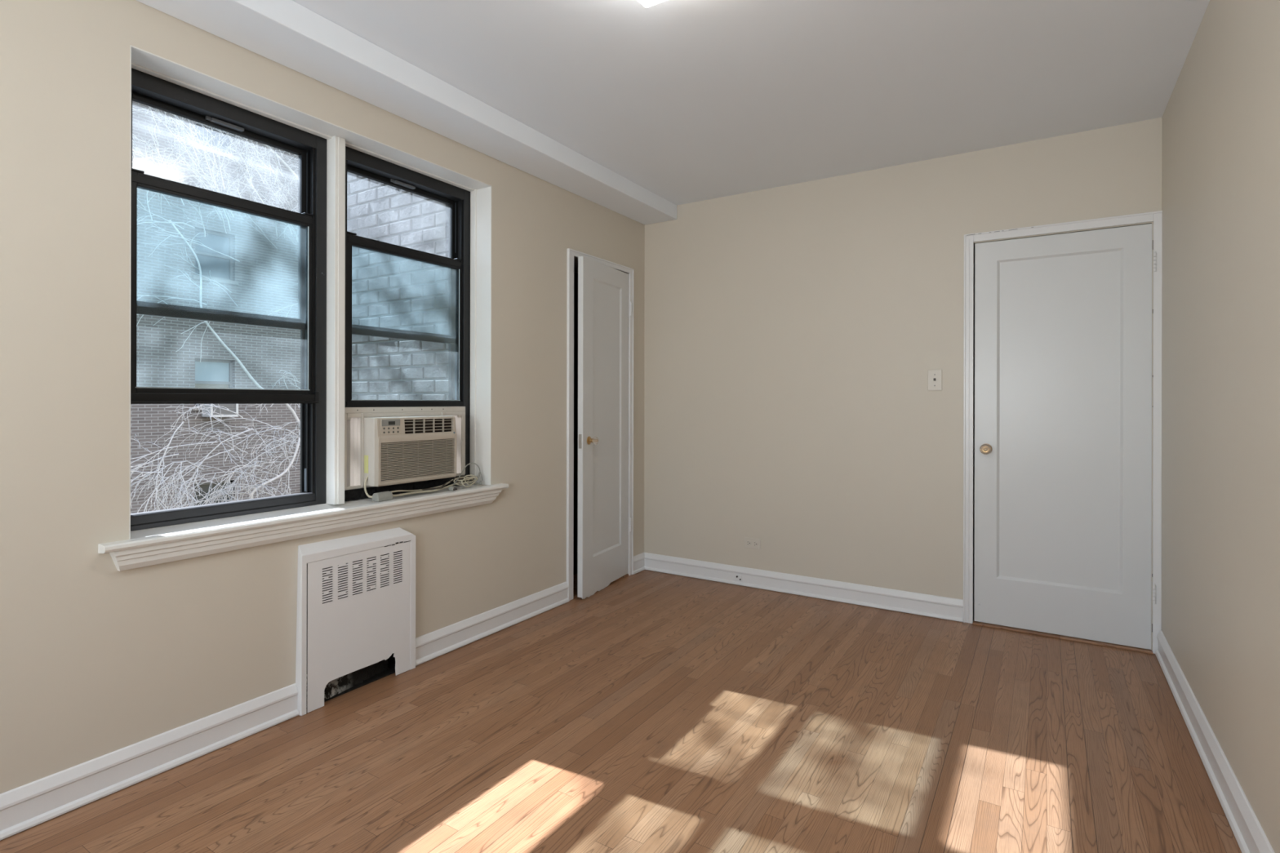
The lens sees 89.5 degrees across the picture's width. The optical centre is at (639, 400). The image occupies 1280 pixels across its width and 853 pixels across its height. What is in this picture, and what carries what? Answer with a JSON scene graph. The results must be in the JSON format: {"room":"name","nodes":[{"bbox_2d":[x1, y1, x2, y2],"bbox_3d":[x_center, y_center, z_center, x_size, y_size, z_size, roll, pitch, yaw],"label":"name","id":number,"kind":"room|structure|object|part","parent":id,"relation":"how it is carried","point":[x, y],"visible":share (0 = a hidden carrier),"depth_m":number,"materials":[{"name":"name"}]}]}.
{"room":"empty bedroom","nodes":[
{"label":"empty bedroom","id":0,"kind":"room"},
{"bbox_2d":[0,0,644,794],"bbox_3d":[-1.577,-0.080,2.271,0.300,2.520,6.171,0,0,32],"label":"wall","id":1,"kind":"structure","parent":0,"point":[97,660],"depth_m":1.97,"materials":[{"name":"beige paint"}]},
{"bbox_2d":[130,67,345,531],"bbox_3d":[-1.525,-0.333,2.425,0.207,1.523,0.776,0,0,32],"label":"window","id":2,"kind":"structure","parent":1,"relation":"in","point":[148,90],"depth_m":2.64,"materials":[{"name":"black metal"}]},
{"bbox_3d":[-1.555,-0.675,2.418,0.034,0.760,0.654,0,0,32],"label":"sash","id":3,"kind":"part","parent":2,"relation":"part of","materials":[{"name":"black metal"}]},
{"bbox_3d":[-1.521,-0.378,2.398,0.030,0.777,0.652,0,0,32],"label":"sash","id":4,"kind":"part","parent":2,"relation":"part of","materials":[{"name":"black metal"}]},
{"bbox_3d":[-1.542,-1.037,2.401,0.020,0.028,0.125,0,0,32],"label":"sash pull","id":5,"kind":"part","parent":2,"relation":"part of","materials":[{"name":"grey metal"}]},
{"bbox_3d":[-1.503,-0.015,2.387,0.022,0.047,0.657,0,0,32],"label":"lift rail","id":6,"kind":"part","parent":2,"relation":"part of","materials":[{"name":"black metal"}]},
{"bbox_2d":[97,483,508,571],"bbox_3d":[-1.208,0.473,2.667,0.196,0.090,1.688,0,0,32],"label":"window sill","id":7,"kind":"structure","parent":1,"relation":"attached to","point":[168,544],"depth_m":2.36,"materials":[{"name":"white paint"}]},
{"bbox_2d":[344,406,465,502],"bbox_3d":[-1.160,0.228,3.077,0.470,0.398,0.690,0,0,32],"label":"air conditioner","id":8,"kind":"object","parent":7,"relation":"on","point":[384,446],"visible":0.97,"depth_m":2.88,"materials":[{"name":"beige plastic"}]},
{"bbox_2d":[346,417,360,486],"bbox_3d":[-1.240,0.215,2.791,0.011,0.308,0.068,0,0,32],"label":"panel","id":9,"kind":"object","parent":8,"relation":"hanging from","point":[353,424],"depth_m":2.79,"materials":[{"name":"grey plastic"}]},
{"bbox_3d":[-1.165,0.367,2.770,0.028,0.093,0.073,0,0,-40],"label":"power cord","id":10,"kind":"part","parent":8,"relation":"part of","materials":[{"name":"white plastic"}]},
{"bbox_3d":[-1.089,0.113,2.820,0.006,0.065,0.096,0,0,32],"label":"control panel","id":11,"kind":"part","parent":8,"relation":"part of","materials":[{"name":"plastic"}]},
{"bbox_2d":[381,439,454,481],"bbox_3d":[-1.009,0.265,2.948,0.015,0.167,0.409,0,0,32],"label":"grille","id":12,"kind":"object","parent":8,"relation":"attached to","point":[402,460],"depth_m":2.94,"materials":[{"name":"beige plastic"}]},
{"bbox_3d":[-0.999,0.407,3.014,0.046,0.039,0.458,0,0,26],"label":"cord","id":13,"kind":"part","parent":8,"relation":"part of","materials":[{"name":"white plastic"}]},
{"bbox_2d":[451,415,461,473],"bbox_3d":[-0.952,0.216,3.250,0.011,0.308,0.127,0,0,32],"label":"panel","id":14,"kind":"object","parent":8,"relation":"hanging from","point":[458,418],"depth_m":3.29,"materials":[{"name":"grey plastic"}]},
{"bbox_2d":[344,476,466,501],"bbox_3d":[-1.081,0.405,3.024,0.021,0.046,0.695,0,0,32],"label":"strip","id":15,"kind":"object","parent":7,"relation":"on","point":[352,495],"visible":0.6,"depth_m":2.97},
{"bbox_2d":[419,462,483,491],"bbox_3d":[-0.904,0.369,3.131,0.133,0.117,0.386,0,0,32],"label":"cable coil","id":16,"kind":"object","parent":7,"relation":"on","point":[459,478],"visible":1,"depth_m":3.20,"materials":[{"name":"white plastic"}]},
{"bbox_2d":[128,44,491,539],"bbox_3d":[-1.284,-0.335,2.717,0.280,1.528,1.538,0,0,32],"label":"lining","id":17,"kind":"object","parent":1,"relation":"attached to","point":[142,60],"visible":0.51,"depth_m":3.16,"materials":[{"name":"white paint"}]},
{"bbox_2d":[0,552,644,840],"bbox_3d":[-1.521,1.121,2.057,0.025,0.114,5.871,0,0,32],"label":"baseboard","id":18,"kind":"structure","parent":1,"relation":"attached to","point":[24,807],"depth_m":2.11,"materials":[{"name":"white paint"}]},
{"bbox_2d":[306,550,402,702],"bbox_3d":[-1.230,0.896,2.696,0.160,0.570,0.474,0,0,32],"label":"wall niche","id":19,"kind":"object","parent":1,"relation":"in","point":[391,660],"visible":0.04,"depth_m":2.79,"materials":[{"name":"black"}]},
{"bbox_2d":[306,554,389,606],"bbox_3d":[-1.226,0.874,2.692,0.042,0.385,0.420,0,0,32],"label":"radiator","id":20,"kind":"object","parent":19,"relation":"attached to","point":[384,554],"visible":0.08,"depth_m":2.73,"materials":[{"name":"grey metal"}]},
{"bbox_2d":[324,659,388,700],"bbox_3d":[-1.204,1.123,2.667,0.054,0.120,0.407,0,0,25],"label":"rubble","id":21,"kind":"object","parent":19,"relation":"in","point":[337,686],"visible":0.34,"depth_m":2.67,"materials":[{"name":"black"}]},
{"bbox_2d":[344,146,470,491],"bbox_3d":[-1.143,-0.332,3.087,0.150,1.519,0.752,0,0,32],"label":"window","id":22,"kind":"structure","parent":1,"relation":"in","point":[454,202],"depth_m":3.23,"materials":[{"name":"black metal"}]},
{"bbox_3d":[-1.137,-0.675,3.084,0.034,0.758,0.674,0,0,32],"label":"sash","id":23,"kind":"part","parent":22,"relation":"part of","materials":[{"name":"black metal"}]},
{"bbox_3d":[-1.125,-1.036,3.067,0.020,0.028,0.125,0,0,32],"label":"sash pull","id":24,"kind":"part","parent":22,"relation":"part of","materials":[{"name":"grey metal"}]},
{"bbox_3d":[-1.099,-0.348,3.071,0.030,0.764,0.670,0,0,32],"label":"sash","id":25,"kind":"part","parent":22,"relation":"part of","materials":[{"name":"black metal"}]},
{"bbox_3d":[-1.085,0.016,3.062,0.012,0.025,0.670,0,0,32],"label":"lift rail","id":26,"kind":"part","parent":22,"relation":"part of","materials":[{"name":"black metal"}]},
{"bbox_3d":[-1.141,-0.676,3.086,0.004,0.684,0.610,0,0,32],"label":"glass pane","id":27,"kind":"part","parent":22,"relation":"part of","materials":[{"name":"clear glass"}]},
{"bbox_2d":[566,248,634,600],"bbox_3d":[-0.357,0.142,4.180,0.298,2.082,0.708,0,0,32],"label":"door frame","id":28,"kind":"structure","parent":1,"relation":"attached to","point":[571,253],"depth_m":3.85,"materials":[{"name":"white paint"}]},
{"bbox_2d":[577,256,631,599],"bbox_3d":[-0.195,0.164,4.094,0.097,2.041,0.626,0,0,26],"label":"door","id":29,"kind":"structure","parent":1,"relation":"in","point":[602,289],"depth_m":4.06,"materials":[{"name":"white paint"}]},
{"bbox_3d":[-0.295,0.238,3.884,0.028,0.049,0.049,0,0,26],"label":"handle","id":30,"kind":"part","parent":29,"relation":"part of","materials":[{"name":"gold metal"}]},
{"bbox_3d":[-0.268,0.238,3.870,0.037,0.049,0.049,0,0,32],"label":"glass knob","id":31,"kind":"part","parent":29,"relation":"part of","materials":[{"name":"white"}]},
{"bbox_2d":[573,272,577,574],"bbox_3d":[-0.784,0.032,4.429,0.650,2.400,1.330,0,0,32],"label":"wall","id":32,"kind":"structure","parent":0,"point":[575,274],"depth_m":4.97,"materials":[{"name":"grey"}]},
{"bbox_2d":[0,569,1241,852],"bbox_3d":[-0.400,1.233,1.324,3.304,0.100,6.221,0,0,32],"label":"floor","id":33,"kind":"structure","parent":0,"point":[651,711],"depth_m":2.19,"materials":[{"name":"brown wood"}]},
{"bbox_2d":[295,527,415,715],"bbox_3d":[-1.145,0.865,2.646,0.036,0.634,0.524,0,0,32],"label":"radiator cover","id":34,"kind":"object","parent":33,"relation":"on","point":[336,638],"visible":1,"depth_m":2.60,"materials":[{"name":"white metal"}]},
{"bbox_2d":[573,573,628,598],"bbox_3d":[-0.367,1.178,4.195,0.308,0.011,0.611,0,0,32],"label":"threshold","id":35,"kind":"object","parent":33,"relation":"on","point":[575,580],"visible":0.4,"depth_m":4.15,"materials":[{"name":"brown wood"}]},
{"bbox_2d":[972,620,1153,654],"bbox_3d":[2.128,1.183,3.298,0.756,0.010,0.170,0,0,32],"label":"threshold","id":36,"kind":"object","parent":33,"relation":"on","point":[975,623],"visible":0.45,"depth_m":3.22,"materials":[{"name":"brown wood"}]},
{"bbox_2d":[292,0,1209,204],"bbox_3d":[-0.395,-1.397,1.324,3.304,0.120,6.221,0,0,32],"label":"ceiling","id":37,"kind":"structure","parent":0,"point":[686,101],"depth_m":2.60,"materials":[{"name":"white paint"}]},
{"bbox_2d":[136,0,676,224],"bbox_3d":[-1.416,-1.290,1.995,0.261,0.098,5.871,0,0,32],"label":"beam","id":38,"kind":"structure","parent":37,"relation":"attached to","point":[288,33],"depth_m":2.60,"materials":[{"name":"white paint"}]},
{"bbox_2d":[637,0,666,7],"bbox_3d":[0.065,-1.284,1.817,0.316,0.105,0.321,0,0,32],"label":"ceiling light","id":39,"kind":"object","parent":37,"relation":"attached to","point":[646,3],"visible":1,"depth_m":2.00,"materials":[{"name":"white plastic"}]},
{"bbox_2d":[644,117,1161,650],"bbox_3d":[1.195,-0.074,3.909,3.254,2.520,0.150,0,0,32],"label":"wall","id":40,"kind":"structure","parent":0,"point":[793,333],"depth_m":3.85,"materials":[{"name":"beige paint"}]},
{"bbox_2d":[735,574,742,581],"bbox_3d":[0.633,1.138,4.148,0.042,0.038,0.012,0,0,32],"label":"cable jack","id":41,"kind":"object","parent":40,"relation":"attached to","point":[738,577],"visible":1,"depth_m":4.15,"materials":[{"name":"white paint"}]},
{"bbox_2d":[744,537,760,549],"bbox_3d":[0.714,0.908,4.115,0.111,0.067,0.009,0,0,32],"label":"wall outlet","id":42,"kind":"object","parent":40,"relation":"attached to","point":[751,543],"visible":1,"depth_m":4.11,"materials":[{"name":"beige plastic"}]},
{"bbox_2d":[746,540,751,545],"bbox_3d":[0.695,0.908,4.125,0.033,0.033,0.004,0,0,32],"label":"socket","id":43,"kind":"object","parent":42,"relation":"attached to","point":[748,542],"depth_m":4.12,"materials":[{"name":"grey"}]},
{"bbox_2d":[752,541,758,546],"bbox_3d":[0.734,0.908,4.101,0.033,0.033,0.004,0,0,32],"label":"socket","id":44,"kind":"object","parent":42,"relation":"attached to","point":[755,544],"depth_m":4.10,"materials":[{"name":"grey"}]},
{"bbox_2d":[644,552,963,622],"bbox_3d":[0.878,1.126,4.003,2.021,0.114,0.025,0,0,32],"label":"baseboard","id":45,"kind":"structure","parent":40,"relation":"attached to","point":[922,604],"depth_m":3.89,"materials":[{"name":"white paint"}]},
{"bbox_2d":[927,369,942,391],"bbox_3d":[1.617,-0.113,3.545,0.072,0.115,0.017,0,0,32],"label":"light switch","id":46,"kind":"object","parent":40,"relation":"attached to","point":[934,376],"visible":1,"depth_m":3.55,"materials":[{"name":"beige plastic"}]},
{"bbox_2d":[969,226,1153,632],"bbox_3d":[2.078,0.101,3.245,0.787,1.974,0.003,0,0,32],"label":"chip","id":47,"kind":"object","parent":40,"relation":"attached to","point":[1031,227],"visible":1,"depth_m":3.04,"materials":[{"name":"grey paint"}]},
{"bbox_2d":[963,210,1162,653],"bbox_3d":[2.127,0.149,3.306,0.833,2.078,0.159,0,0,32],"label":"door frame","id":48,"kind":"structure","parent":40,"relation":"attached to","point":[1156,217],"depth_m":3.24,"materials":[{"name":"white paint"}]},
{"bbox_2d":[973,223,1156,649],"bbox_3d":[2.096,0.169,3.234,0.768,2.013,0.097,0,0,32],"label":"door","id":49,"kind":"structure","parent":40,"relation":"in","point":[1062,446],"depth_m":3.23,"materials":[{"name":"white paint"}]},
{"bbox_3d":[1.807,0.254,3.379,0.054,0.054,0.035,0,0,32],"label":"glass knob","id":50,"kind":"part","parent":49,"relation":"part of","materials":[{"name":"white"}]},
{"bbox_2d":[1161,0,1279,852],"bbox_3d":[0.952,-0.074,0.507,0.150,2.520,5.871,0,0,32],"label":"wall","id":51,"kind":"structure","parent":0,"point":[1220,119],"depth_m":1.93,"materials":[{"name":"beige paint"}]},
{"bbox_2d":[1155,630,1274,852],"bbox_3d":[0.870,1.126,0.545,0.025,0.114,5.851,0,0,32],"label":"baseboard","id":52,"kind":"structure","parent":51,"relation":"attached to","point":[1250,836],"depth_m":2.00,"materials":[{"name":"white paint"}]},
{"label":"outside","id":53,"kind":"structure","parent":0,"visible":0},
{"bbox_3d":[-4.977,8.274,9.015,12.600,0.200,22.000,0,0,32],"label":"ground","id":54,"kind":"structure","parent":53,"visible":0},
{"bbox_2d":[130,101,300,527],"bbox_3d":[-9.592,-0.210,13.101,0.510,16.750,20.000,0,0,32],"label":"apartment building","id":55,"kind":"structure","parent":54,"relation":"on","point":[260,283],"depth_m":13.64,"materials":[{"name":"grey brick"}]},
{"bbox_2d":[195,361,228,382],"bbox_3d":[-9.105,-0.619,13.752,0.004,0.410,0.660,0,0,32],"label":"window shade","id":56,"kind":"object","parent":55,"relation":"hanging from","point":[205,371],"depth_m":13.74,"materials":[{"name":"grey"}]},
{"bbox_3d":[-9.111,-3.094,13.759,0.015,0.920,0.700,0,0,32],"label":"pane","id":57,"kind":"part","parent":55,"relation":"part of","materials":[{"name":"grey"}]},
{"bbox_3d":[-9.116,-0.384,13.759,0.015,0.920,0.700,0,0,32],"label":"pane","id":58,"kind":"part","parent":55,"relation":"part of","materials":[{"name":"grey"}]},
{"bbox_3d":[-9.122,2.251,13.759,0.015,0.990,0.700,0,0,32],"label":"pane","id":59,"kind":"part","parent":55,"relation":"part of","materials":[{"name":"grey"}]},
{"bbox_3d":[-9.105,-5.794,13.759,0.015,0.920,0.700,0,0,32],"label":"pane","id":60,"kind":"part","parent":55,"relation":"part of","materials":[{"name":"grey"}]},
{"bbox_2d":[202,404,238,417],"bbox_3d":[-8.800,0.156,13.548,0.364,0.360,0.540,0,0,32],"label":"air conditioner","id":61,"kind":"object","parent":55,"relation":"attached to","point":[233,407],"visible":0.69,"depth_m":13.44,"materials":[{"name":"white plastic"}]},
{"bbox_2d":[213,404,235,414],"bbox_3d":[-8.661,0.157,13.461,0.015,0.272,0.460,0,0,32],"label":"grille","id":62,"kind":"object","parent":61,"relation":"attached to","point":[232,407],"depth_m":13.48,"materials":[{"name":"grey"}]},
{"bbox_2d":[130,219,300,529],"bbox_3d":[-4.580,3.177,6.952,2.459,10.012,4.149,0,0,-8],"label":"bare tree","id":63,"kind":"object","parent":54,"relation":"on","point":[220,492],"visible":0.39,"depth_m":6.67,"materials":[{"name":"white plant"}]},
{"bbox_2d":[132,106,298,315],"bbox_3d":[-5.594,1.093,7.985,3.095,14.181,8.331,0,0,4],"label":"bare tree","id":64,"kind":"object","parent":54,"relation":"on","point":[269,148],"visible":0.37,"depth_m":8.29,"materials":[{"name":"white plant"}]},
{"bbox_2d":[320,171,448,504],"bbox_3d":[-1.488,0.181,3.939,1.319,16.000,0.208,0,0,32],"label":"brick wing","id":65,"kind":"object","parent":54,"relation":"on","point":[388,291],"visible":0.22,"depth_m":3.78}
]}

